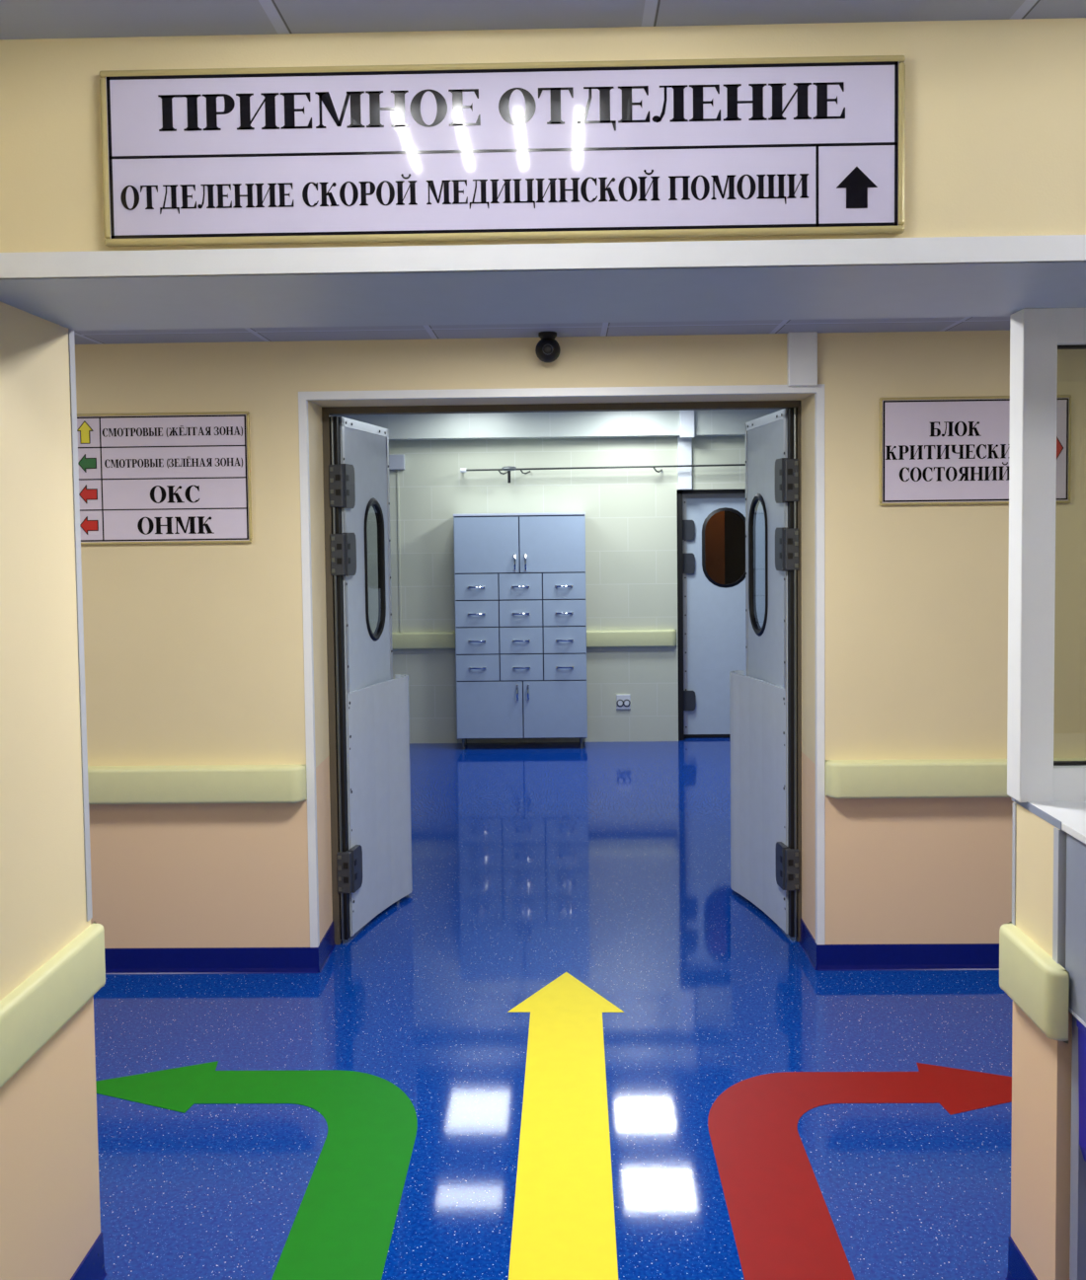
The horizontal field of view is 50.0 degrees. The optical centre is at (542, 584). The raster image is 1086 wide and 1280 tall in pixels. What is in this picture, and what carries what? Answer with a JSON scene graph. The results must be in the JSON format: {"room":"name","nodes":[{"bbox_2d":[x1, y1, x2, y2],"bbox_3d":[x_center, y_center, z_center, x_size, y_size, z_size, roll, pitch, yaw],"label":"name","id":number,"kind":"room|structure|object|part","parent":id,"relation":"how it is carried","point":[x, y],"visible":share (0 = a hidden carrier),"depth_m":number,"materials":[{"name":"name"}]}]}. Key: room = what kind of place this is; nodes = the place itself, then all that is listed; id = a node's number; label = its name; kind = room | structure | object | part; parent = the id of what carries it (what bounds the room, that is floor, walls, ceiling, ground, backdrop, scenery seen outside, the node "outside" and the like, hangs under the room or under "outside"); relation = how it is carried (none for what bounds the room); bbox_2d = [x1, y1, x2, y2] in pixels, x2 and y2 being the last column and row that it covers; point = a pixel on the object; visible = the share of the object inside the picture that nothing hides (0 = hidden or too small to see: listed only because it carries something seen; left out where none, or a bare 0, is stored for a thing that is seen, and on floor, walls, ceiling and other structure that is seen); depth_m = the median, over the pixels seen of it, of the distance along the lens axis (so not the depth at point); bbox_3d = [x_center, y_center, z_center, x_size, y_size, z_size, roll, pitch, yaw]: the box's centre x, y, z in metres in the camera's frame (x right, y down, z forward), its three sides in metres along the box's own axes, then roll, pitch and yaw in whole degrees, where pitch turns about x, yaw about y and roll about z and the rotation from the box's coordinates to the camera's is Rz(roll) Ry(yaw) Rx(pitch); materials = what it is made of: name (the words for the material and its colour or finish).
{"room":"hospital corridor","nodes":[
{"label":"hospital corridor","id":0,"kind":"room"},
{"bbox_2d":[0,301,100,1279],"bbox_3d":[-1.183,0.428,0.131,0.220,2.560,4.977,-1,3,1],"label":"wall","id":1,"kind":"structure","parent":0,"point":[50,1215],"depth_m":2.39,"materials":[{"name":"beige paint"}]},
{"bbox_2d":[0,921,105,1087],"bbox_3d":[-1.050,0.958,0.266,0.030,0.143,4.800,-1,3,1],"label":"handrail","id":2,"kind":"object","parent":1,"relation":"attached to","point":[34,1012],"visible":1,"depth_m":2.36,"materials":[{"name":"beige plastic"}]},
{"bbox_2d":[68,328,92,921],"bbox_3d":[-1.042,0.098,2.593,0.026,1.318,0.026,-1,3,1],"label":"trim","id":3,"kind":"structure","parent":1,"relation":"attached to","point":[71,343],"depth_m":2.59,"materials":[{"name":"grey plastic"}]},
{"bbox_2d":[70,1232,106,1279],"bbox_3d":[-1.051,1.653,0.268,0.012,0.098,4.817,-1,3,1],"label":"baseboard","id":4,"kind":"structure","parent":1,"relation":"attached to","point":[92,1267],"depth_m":2.62,"materials":[{"name":"blue plastic"}]},
{"bbox_2d":[0,260,1085,330],"bbox_3d":[1.096,-0.578,2.269,4.280,0.012,0.534,-1,3,1],"label":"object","id":5,"kind":"structure","parent":1,"relation":"attached to","point":[945,290],"depth_m":2.25,"materials":[{"name":"paint"}]},
{"bbox_2d":[74,316,1009,344],"bbox_3d":[0.054,-0.905,3.446,10.000,0.050,1.818,-1,3,1],"label":"ceiling","id":6,"kind":"structure","parent":0,"point":[953,324],"depth_m":4.20,"materials":[{"name":"tile"}]},
{"bbox_2d":[534,331,560,363],"bbox_3d":[0.018,-0.865,4.263,0.092,0.108,0.092,-1,3,1],"label":"security camera","id":7,"kind":"object","parent":6,"relation":"attached to","point":[547,349],"visible":1,"depth_m":4.23,"materials":[{"name":"black plastic"}]},
{"bbox_2d":[0,17,1085,252],"bbox_3d":[0.983,-0.807,2.261,4.500,0.450,0.524,-1,3,1],"label":"wall","id":8,"kind":"structure","parent":0,"point":[995,132],"depth_m":2.01,"materials":[{"name":"beige paint"}]},
{"bbox_2d":[99,55,904,247],"bbox_3d":[-0.073,-0.746,2.011,1.384,0.299,0.020,-1,3,1],"label":"wall sign","id":9,"kind":"object","parent":8,"relation":"attached to","point":[764,146],"visible":1,"depth_m":2.00,"materials":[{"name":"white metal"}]},
{"bbox_2d":[0,234,1085,279],"bbox_3d":[1.091,-0.580,2.002,4.280,0.043,0.012,-1,3,1],"label":"trim","id":10,"kind":"structure","parent":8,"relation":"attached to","point":[1052,248],"depth_m":2.02,"materials":[{"name":"white plastic"}]},
{"bbox_2d":[1006,307,1085,802],"bbox_3d":[2.130,-0.070,2.484,2.232,1.048,0.075,-1,3,1],"label":"window","id":11,"kind":"structure","parent":8,"relation":"attached to","point":[1036,335],"depth_m":2.47,"materials":[{"name":"white plastic"}]},
{"bbox_3d":[2.172,0.417,2.509,2.160,0.073,0.070,-1,3,1],"label":"rail","id":12,"kind":"part","parent":11,"relation":"part of","materials":[{"name":"white plastic"}]},
{"bbox_3d":[2.160,-0.557,2.462,2.160,0.073,0.070,-1,3,1],"label":"head rail","id":13,"kind":"part","parent":11,"relation":"part of","materials":[{"name":"white plastic"}]},
{"bbox_2d":[0,0,1085,39],"bbox_3d":[0.936,-0.886,-0.234,4.500,0.050,4.453,-1,3,1],"label":"ceiling","id":14,"kind":"structure","parent":0,"point":[19,19],"depth_m":1.95,"materials":[{"name":"tile"}]},
{"bbox_2d":[93,737,1012,1279],"bbox_3d":[0.101,1.534,4.479,10.000,0.100,13.600,-1,3,1],"label":"floor","id":15,"kind":"structure","parent":0,"point":[606,865],"depth_m":3.84,"materials":[{"name":"blue plastic"}]},
{"bbox_2d":[95,1060,417,1279],"bbox_3d":[-0.573,1.597,2.309,1.000,0.001,3.018,-1,3,-16],"label":"floor arrow","id":16,"kind":"object","parent":15,"relation":"on","point":[342,1227],"depth_m":3.23,"materials":[{"name":"green paint"}]},
{"bbox_2d":[452,512,587,750],"bbox_3d":[-0.169,0.359,9.025,1.008,1.815,0.316,-1,3,1],"label":"tall cabinet","id":17,"kind":"object","parent":15,"relation":"on","point":[519,578],"visible":1,"depth_m":8.90,"materials":[{"name":"laminate"}]},
{"bbox_3d":[-0.668,0.330,9.052,0.004,1.712,0.276,-1,3,1],"label":"panel","id":18,"kind":"part","parent":17,"relation":"part of","materials":[{"name":"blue laminate"}]},
{"bbox_3d":[-0.616,1.232,8.993,0.032,0.085,0.031,-1,3,1],"label":"leg","id":19,"kind":"part","parent":17,"relation":"part of","materials":[{"name":"metal"}]},
{"bbox_3d":[-0.508,0.022,8.875,0.132,0.015,0.036,-1,3,1],"label":"handle","id":20,"kind":"part","parent":17,"relation":"part of","materials":[{"name":"silver metal"}]},
{"bbox_3d":[-0.505,0.227,8.911,0.328,0.198,0.018,-1,3,1],"label":"drawer","id":21,"kind":"part","parent":17,"relation":"part of","materials":[{"name":"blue laminate"}]},
{"bbox_3d":[-0.505,0.228,8.885,0.132,0.015,0.036,-1,3,1],"label":"handle","id":22,"kind":"part","parent":17,"relation":"part of","materials":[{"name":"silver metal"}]},
{"bbox_3d":[-0.507,0.021,8.901,0.328,0.197,0.018,-1,3,1],"label":"drawer","id":23,"kind":"part","parent":17,"relation":"part of","materials":[{"name":"blue laminate"}]},
{"bbox_3d":[-0.503,0.435,8.895,0.132,0.015,0.036,-1,3,1],"label":"handle","id":24,"kind":"part","parent":17,"relation":"part of","materials":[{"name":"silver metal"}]},
{"bbox_3d":[-0.500,0.641,8.931,0.328,0.198,0.018,-1,3,1],"label":"drawer","id":25,"kind":"part","parent":17,"relation":"part of","materials":[{"name":"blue laminate"}]},
{"bbox_3d":[-0.500,0.642,8.905,0.132,0.015,0.036,-1,3,1],"label":"handle","id":26,"kind":"part","parent":17,"relation":"part of","materials":[{"name":"silver metal"}]},
{"bbox_3d":[-0.502,0.434,8.921,0.328,0.199,0.018,-1,3,1],"label":"drawer","id":27,"kind":"part","parent":17,"relation":"part of","materials":[{"name":"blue laminate"}]},
{"bbox_3d":[-0.430,-0.299,8.884,0.490,0.424,0.018,-1,3,1],"label":"door","id":28,"kind":"part","parent":17,"relation":"part of","materials":[{"name":"blue laminate"}]},
{"bbox_3d":[-0.408,0.965,8.945,0.503,0.435,0.018,-1,3,1],"label":"door","id":29,"kind":"part","parent":17,"relation":"part of","materials":[{"name":"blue laminate"}]},
{"bbox_3d":[-0.215,-0.166,8.861,0.015,0.126,0.036,-1,3,1],"label":"handle","id":30,"kind":"part","parent":17,"relation":"part of","materials":[{"name":"silver metal"}]},
{"bbox_3d":[-0.197,0.833,8.909,0.015,0.126,0.036,-1,3,1],"label":"handle","id":31,"kind":"part","parent":17,"relation":"part of","materials":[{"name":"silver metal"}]},
{"bbox_3d":[-0.179,-0.539,8.999,1.008,0.018,0.280,-1,3,1],"label":"panel","id":32,"kind":"part","parent":17,"relation":"part of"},
{"bbox_3d":[-0.171,0.017,8.895,0.326,0.197,0.018,-1,3,1],"label":"drawer","id":33,"kind":"part","parent":17,"relation":"part of","materials":[{"name":"blue laminate"}]},
{"bbox_3d":[-0.172,0.018,8.869,0.132,0.015,0.036,-1,3,1],"label":"handle","id":34,"kind":"part","parent":17,"relation":"part of","materials":[{"name":"silver metal"}]},
{"bbox_3d":[-0.169,0.223,8.905,0.326,0.198,0.018,-1,3,1],"label":"drawer","id":35,"kind":"part","parent":17,"relation":"part of","materials":[{"name":"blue laminate"}]},
{"bbox_3d":[-0.169,0.225,8.879,0.132,0.015,0.036,-1,3,1],"label":"handle","id":36,"kind":"part","parent":17,"relation":"part of","materials":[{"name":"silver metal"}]},
{"bbox_3d":[-0.166,0.430,8.915,0.326,0.199,0.018,-1,3,1],"label":"drawer","id":37,"kind":"part","parent":17,"relation":"part of","materials":[{"name":"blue laminate"}]},
{"bbox_3d":[-0.167,0.431,8.889,0.132,0.015,0.036,-1,3,1],"label":"handle","id":38,"kind":"part","parent":17,"relation":"part of","materials":[{"name":"silver metal"}]},
{"bbox_3d":[-0.164,0.637,8.925,0.326,0.198,0.018,-1,3,1],"label":"drawer","id":39,"kind":"part","parent":17,"relation":"part of","materials":[{"name":"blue laminate"}]},
{"bbox_3d":[-0.164,0.638,8.899,0.132,0.015,0.036,-1,3,1],"label":"handle","id":40,"kind":"part","parent":17,"relation":"part of","materials":[{"name":"silver metal"}]},
{"bbox_3d":[-0.134,-0.167,8.859,0.015,0.126,0.036,-1,3,1],"label":"handle","id":41,"kind":"part","parent":17,"relation":"part of","materials":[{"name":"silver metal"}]},
{"bbox_3d":[-0.115,0.832,8.907,0.015,0.126,0.036,-1,3,1],"label":"handle","id":42,"kind":"part","parent":17,"relation":"part of","materials":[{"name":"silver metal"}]},
{"bbox_3d":[0.070,-0.305,8.875,0.494,0.424,0.018,-1,3,1],"label":"door","id":43,"kind":"part","parent":17,"relation":"part of","materials":[{"name":"blue laminate"}]},
{"bbox_3d":[0.092,0.959,8.936,0.481,0.435,0.018,-1,3,1],"label":"door","id":44,"kind":"part","parent":17,"relation":"part of","materials":[{"name":"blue laminate"}]},
{"bbox_3d":[0.164,0.220,8.899,0.321,0.198,0.018,-1,3,1],"label":"drawer","id":45,"kind":"part","parent":17,"relation":"part of","materials":[{"name":"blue laminate"}]},
{"bbox_3d":[0.163,0.221,8.872,0.132,0.015,0.036,-1,3,1],"label":"handle","id":46,"kind":"part","parent":17,"relation":"part of","materials":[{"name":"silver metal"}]},
{"bbox_3d":[0.161,0.013,8.889,0.321,0.197,0.018,-1,3,1],"label":"drawer","id":47,"kind":"part","parent":17,"relation":"part of","materials":[{"name":"blue laminate"}]},
{"bbox_3d":[0.161,0.015,8.863,0.132,0.015,0.036,-1,3,1],"label":"handle","id":48,"kind":"part","parent":17,"relation":"part of","materials":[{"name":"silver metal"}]},
{"bbox_3d":[0.166,0.426,8.909,0.321,0.199,0.018,-1,3,1],"label":"drawer","id":49,"kind":"part","parent":17,"relation":"part of","materials":[{"name":"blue laminate"}]},
{"bbox_3d":[0.166,0.428,8.882,0.132,0.015,0.036,-1,3,1],"label":"handle","id":50,"kind":"part","parent":17,"relation":"part of","materials":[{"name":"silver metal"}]},
{"bbox_3d":[0.169,0.633,8.919,0.321,0.198,0.018,-1,3,1],"label":"drawer","id":51,"kind":"part","parent":17,"relation":"part of","materials":[{"name":"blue laminate"}]},
{"bbox_3d":[0.168,0.635,8.893,0.132,0.015,0.036,-1,3,1],"label":"handle","id":52,"kind":"part","parent":17,"relation":"part of","materials":[{"name":"silver metal"}]},
{"bbox_3d":[0.296,1.222,8.976,0.032,0.085,0.031,-1,3,1],"label":"leg","id":53,"kind":"part","parent":17,"relation":"part of","materials":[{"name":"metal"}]},
{"bbox_3d":[0.330,0.319,9.034,0.004,1.712,0.276,-1,3,1],"label":"panel","id":54,"kind":"part","parent":17,"relation":"part of","materials":[{"name":"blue laminate"}]},
{"bbox_2d":[507,972,623,1279],"bbox_3d":[0.053,1.574,2.620,0.410,0.001,3.683,-1,3,1],"label":"floor arrow","id":55,"kind":"object","parent":15,"relation":"on","point":[564,1223],"depth_m":3.20,"materials":[{"name":"yellow paint"}]},
{"bbox_2d":[707,1062,1011,1279],"bbox_3d":[0.646,1.584,2.277,1.028,0.001,2.992,0,3,19],"label":"floor arrow","id":56,"kind":"object","parent":15,"relation":"on","point":[783,1227],"depth_m":3.19,"materials":[{"name":"red paint"}]},
{"bbox_2d":[1010,801,1071,1279],"bbox_3d":[2.150,1.014,2.456,2.215,1.085,0.235,-1,3,1],"label":"wall pier","id":57,"kind":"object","parent":15,"relation":"on","point":[1040,1064],"visible":0.61,"depth_m":2.45,"materials":[{"name":"beige paint"}]},
{"bbox_2d":[1004,1236,1037,1279],"bbox_3d":[1.066,1.520,2.494,0.059,0.098,0.247,-1,3,1],"label":"baseboard","id":58,"kind":"object","parent":57,"relation":"attached to","point":[1018,1268],"visible":1,"depth_m":2.57,"materials":[{"name":"blue plastic"}]},
{"bbox_2d":[998,921,1068,1043],"bbox_3d":[1.022,0.830,2.450,0.036,0.144,0.300,-1,3,1],"label":"handrail","id":59,"kind":"object","parent":57,"relation":"attached to","point":[1035,983],"visible":1,"depth_m":2.38,"materials":[{"name":"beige plastic"}]},
{"bbox_2d":[1011,802,1065,969],"bbox_3d":[1.047,0.628,2.457,0.022,0.283,0.240,-1,3,1],"label":"trim","id":60,"kind":"structure","parent":57,"relation":"attached to","point":[1059,836],"depth_m":2.34,"materials":[{"name":"grey plastic"}]},
{"bbox_2d":[1011,797,1085,843],"bbox_3d":[2.112,0.478,2.143,2.166,0.016,0.830,-1,3,1],"label":"countertop","id":61,"kind":"structure","parent":57,"relation":"on","point":[1069,817],"depth_m":2.39,"materials":[{"name":"white laminate"}]},
{"bbox_2d":[1064,832,1085,1279],"bbox_3d":[1.947,1.035,2.084,1.808,1.084,0.492,-1,3,1],"label":"reception desk","id":62,"kind":"object","parent":15,"relation":"on","point":[1075,922],"visible":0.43,"depth_m":2.31,"materials":[{"name":"grey laminate"}]},
{"bbox_3d":[1.958,1.201,2.308,1.797,0.730,0.035,-1,3,1],"label":"leg panel","id":63,"kind":"part","parent":62,"relation":"part of","materials":[{"name":"grey laminate"}]},
{"bbox_2d":[1075,1018,1085,1161],"bbox_3d":[1.339,0.998,2.238,0.584,0.299,0.100,-1,3,1],"label":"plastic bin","id":64,"kind":"object","parent":62,"relation":"hanging from","point":[1081,1028],"visible":1,"depth_m":2.27,"materials":[{"name":"blue plastic"}]},
{"bbox_2d":[367,436,745,743],"bbox_3d":[0.172,-0.102,9.299,6.400,2.700,0.250,-1,3,1],"label":"wall","id":65,"kind":"structure","parent":0,"point":[631,513],"depth_m":9.17,"materials":[{"name":"tile"}]},
{"bbox_2d":[388,453,404,632],"bbox_3d":[-1.137,-0.319,9.162,0.122,1.398,0.050,-1,3,1],"label":"duct","id":66,"kind":"object","parent":65,"relation":"attached to","point":[396,461],"visible":0.94,"depth_m":9.15,"materials":[{"name":"grey plastic"}]},
{"bbox_3d":[-1.145,-0.958,9.132,0.122,0.118,0.050,-1,3,1],"label":"lid","id":67,"kind":"part","parent":66,"relation":"part of","materials":[{"name":"grey plastic"}]},
{"bbox_2d":[391,631,454,649],"bbox_3d":[-1.798,0.457,9.212,2.252,0.130,0.050,-1,3,1],"label":"handrail","id":68,"kind":"object","parent":65,"relation":"attached to","point":[400,640],"visible":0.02,"depth_m":9.17,"materials":[{"name":"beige plastic"}]},
{"bbox_2d":[459,463,745,474],"bbox_3d":[0.610,-0.893,9.059,2.498,0.059,0.139,-1,3,1],"label":"wall rail","id":69,"kind":"object","parent":65,"relation":"attached to","point":[462,470],"visible":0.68,"depth_m":9.00,"materials":[{"name":"metal"}]},
{"bbox_2d":[501,466,516,483],"bbox_3d":[-0.262,-0.849,9.026,0.110,0.130,0.038,-1,3,1],"label":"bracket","id":70,"kind":"object","parent":69,"relation":"hanging from","point":[508,469],"visible":1,"depth_m":9.01,"materials":[{"name":"metal"}]},
{"bbox_3d":[-0.262,-0.837,9.026,0.022,0.105,0.018,-1,3,1],"label":"stem","id":71,"kind":"part","parent":70,"relation":"part of","materials":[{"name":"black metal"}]},
{"bbox_2d":[615,694,630,709],"bbox_3d":[0.636,0.931,9.206,0.112,0.116,0.021,-1,3,1],"label":"wall socket","id":72,"kind":"object","parent":65,"relation":"attached to","point":[623,702],"visible":1,"depth_m":9.20,"materials":[{"name":"white plastic"}]},
{"bbox_2d":[586,629,676,647],"bbox_3d":[0.696,0.429,9.165,0.709,0.130,0.050,-1,3,1],"label":"handrail","id":73,"kind":"object","parent":65,"relation":"attached to","point":[645,638],"visible":0.98,"depth_m":9.14,"materials":[{"name":"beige plastic"}]},
{"bbox_2d":[677,436,691,489],"bbox_3d":[1.106,-0.947,9.094,0.107,0.414,0.045,-1,3,1],"label":"duct","id":74,"kind":"object","parent":65,"relation":"attached to","point":[684,445],"visible":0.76,"depth_m":9.07,"materials":[{"name":"white plastic"}]},
{"bbox_2d":[676,489,745,740],"bbox_3d":[1.584,0.240,9.296,1.041,1.983,0.200,-1,3,1],"label":"trim","id":75,"kind":"structure","parent":65,"relation":"attached to","point":[679,493],"depth_m":9.20,"materials":[{"name":"black metal"}]},
{"bbox_2d":[681,493,764,738],"bbox_3d":[1.572,0.253,9.315,0.991,1.953,0.076,-1,3,0],"label":"door","id":76,"kind":"structure","parent":65,"relation":"in","point":[714,613],"depth_m":9.30,"materials":[{"name":"grey metal"}]},
{"bbox_2d":[331,408,783,440],"bbox_3d":[0.155,-1.255,9.033,6.400,0.230,0.170,-1,3,1],"label":"ceiling","id":77,"kind":"structure","parent":0,"point":[710,422],"depth_m":8.95,"materials":[{"name":"painted plaster"}]},
{"bbox_2d":[678,410,693,438],"bbox_3d":[1.101,-1.249,8.909,0.110,0.252,0.045,-1,3,1],"label":"duct","id":78,"kind":"object","parent":77,"relation":"attached to","point":[686,417],"visible":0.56,"depth_m":8.89,"materials":[{"name":"white plastic"}]},
{"bbox_2d":[75,330,1085,948],"bbox_3d":[0.086,0.129,4.553,10.000,2.700,0.295,-1,3,1],"label":"wall","id":79,"kind":"structure","parent":0,"point":[193,653],"depth_m":4.41,"materials":[{"name":"beige paint"}]},
{"bbox_2d":[76,411,252,544],"bbox_3d":[-1.477,-0.399,4.401,0.748,0.494,0.015,-1,3,1],"label":"wall sign","id":80,"kind":"object","parent":79,"relation":"attached to","point":[150,478],"visible":0.95,"depth_m":4.39,"materials":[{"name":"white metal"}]},
{"bbox_2d":[87,764,306,804],"bbox_3d":[-2.856,0.780,4.458,3.905,0.136,0.065,-1,3,1],"label":"handrail","id":81,"kind":"object","parent":79,"relation":"attached to","point":[198,784],"visible":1,"depth_m":4.40,"materials":[{"name":"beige plastic"}]},
{"bbox_2d":[104,921,335,974],"bbox_3d":[-2.875,1.462,4.666,4.045,0.098,0.307,-1,3,1],"label":"baseboard","id":82,"kind":"structure","parent":79,"relation":"attached to","point":[173,960],"depth_m":4.49,"materials":[{"name":"blue plastic"}]},
{"bbox_2d":[328,416,412,940],"bbox_3d":[-0.730,0.375,5.063,0.107,2.143,0.720,0,3,11],"label":"door","id":83,"kind":"structure","parent":79,"relation":"in","point":[374,855],"depth_m":4.98,"materials":[{"name":"white metal"}]},
{"bbox_3d":[-0.835,0.394,4.734,0.011,2.140,0.011,0,3,10],"label":"seal rod","id":84,"kind":"part","parent":83,"relation":"part of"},
{"bbox_2d":[298,383,824,947],"bbox_3d":[0.077,0.325,4.428,1.972,2.125,0.030,-1,3,1],"label":"trim","id":85,"kind":"structure","parent":79,"relation":"attached to","point":[818,390],"depth_m":4.39,"materials":[{"name":"white plastic"}]},
{"bbox_2d":[321,400,801,944],"bbox_3d":[0.084,0.373,4.743,1.917,2.195,0.060,-1,3,1],"label":"trim","id":86,"kind":"structure","parent":79,"relation":"attached to","point":[328,412],"depth_m":4.69,"materials":[{"name":"brown metal"}]},
{"bbox_2d":[729,407,799,938],"bbox_3d":[0.943,0.352,5.043,0.106,2.151,0.735,-1,3,-6],"label":"door","id":87,"kind":"structure","parent":79,"relation":"in","point":[764,851],"depth_m":4.95,"materials":[{"name":"white metal"}]},
{"bbox_3d":[1.017,0.369,4.697,0.010,2.148,0.010,-2,3,-27],"label":"seal rod","id":88,"kind":"part","parent":87,"relation":"part of","materials":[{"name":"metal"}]},
{"bbox_2d":[786,331,817,386],"bbox_3d":[0.963,-0.835,4.325,0.106,0.197,0.035,-1,3,1],"label":"duct","id":89,"kind":"object","parent":79,"relation":"attached to","point":[801,346],"visible":1,"depth_m":4.31,"materials":[{"name":"white plastic"}]},
{"bbox_2d":[798,918,998,971],"bbox_3d":[3.070,1.396,4.555,4.062,0.098,0.307,-1,3,1],"label":"baseboard","id":90,"kind":"structure","parent":79,"relation":"attached to","point":[911,956],"depth_m":4.44,"materials":[{"name":"blue plastic"}]},
{"bbox_2d":[825,757,1085,799],"bbox_3d":[3.029,0.714,4.348,3.922,0.136,0.065,-1,3,1],"label":"handrail","id":91,"kind":"object","parent":79,"relation":"attached to","point":[913,778],"visible":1,"depth_m":4.35,"materials":[{"name":"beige plastic"}]},
{"bbox_2d":[879,394,1070,505],"bbox_3d":[1.609,-0.498,4.340,0.706,0.400,0.015,-1,3,1],"label":"wall sign","id":92,"kind":"object","parent":79,"relation":"attached to","point":[934,450],"visible":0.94,"depth_m":4.34,"materials":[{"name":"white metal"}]},
{"bbox_2d":[724,510,745,584],"bbox_3d":[1.640,-0.037,10.192,1.900,2.450,1.580,-1,3,1],"label":"wall","id":93,"kind":"structure","parent":0,"point":[734,528],"depth_m":10.87,"materials":[{"name":"brown paint"}]},
{"bbox_2d":[704,511,724,584],"bbox_3d":[1.203,0.141,10.229,0.780,2.100,0.060,-1,3,1],"label":"wood panel","id":94,"kind":"object","parent":93,"relation":"attached to","point":[715,527],"visible":0.02,"depth_m":10.17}
]}

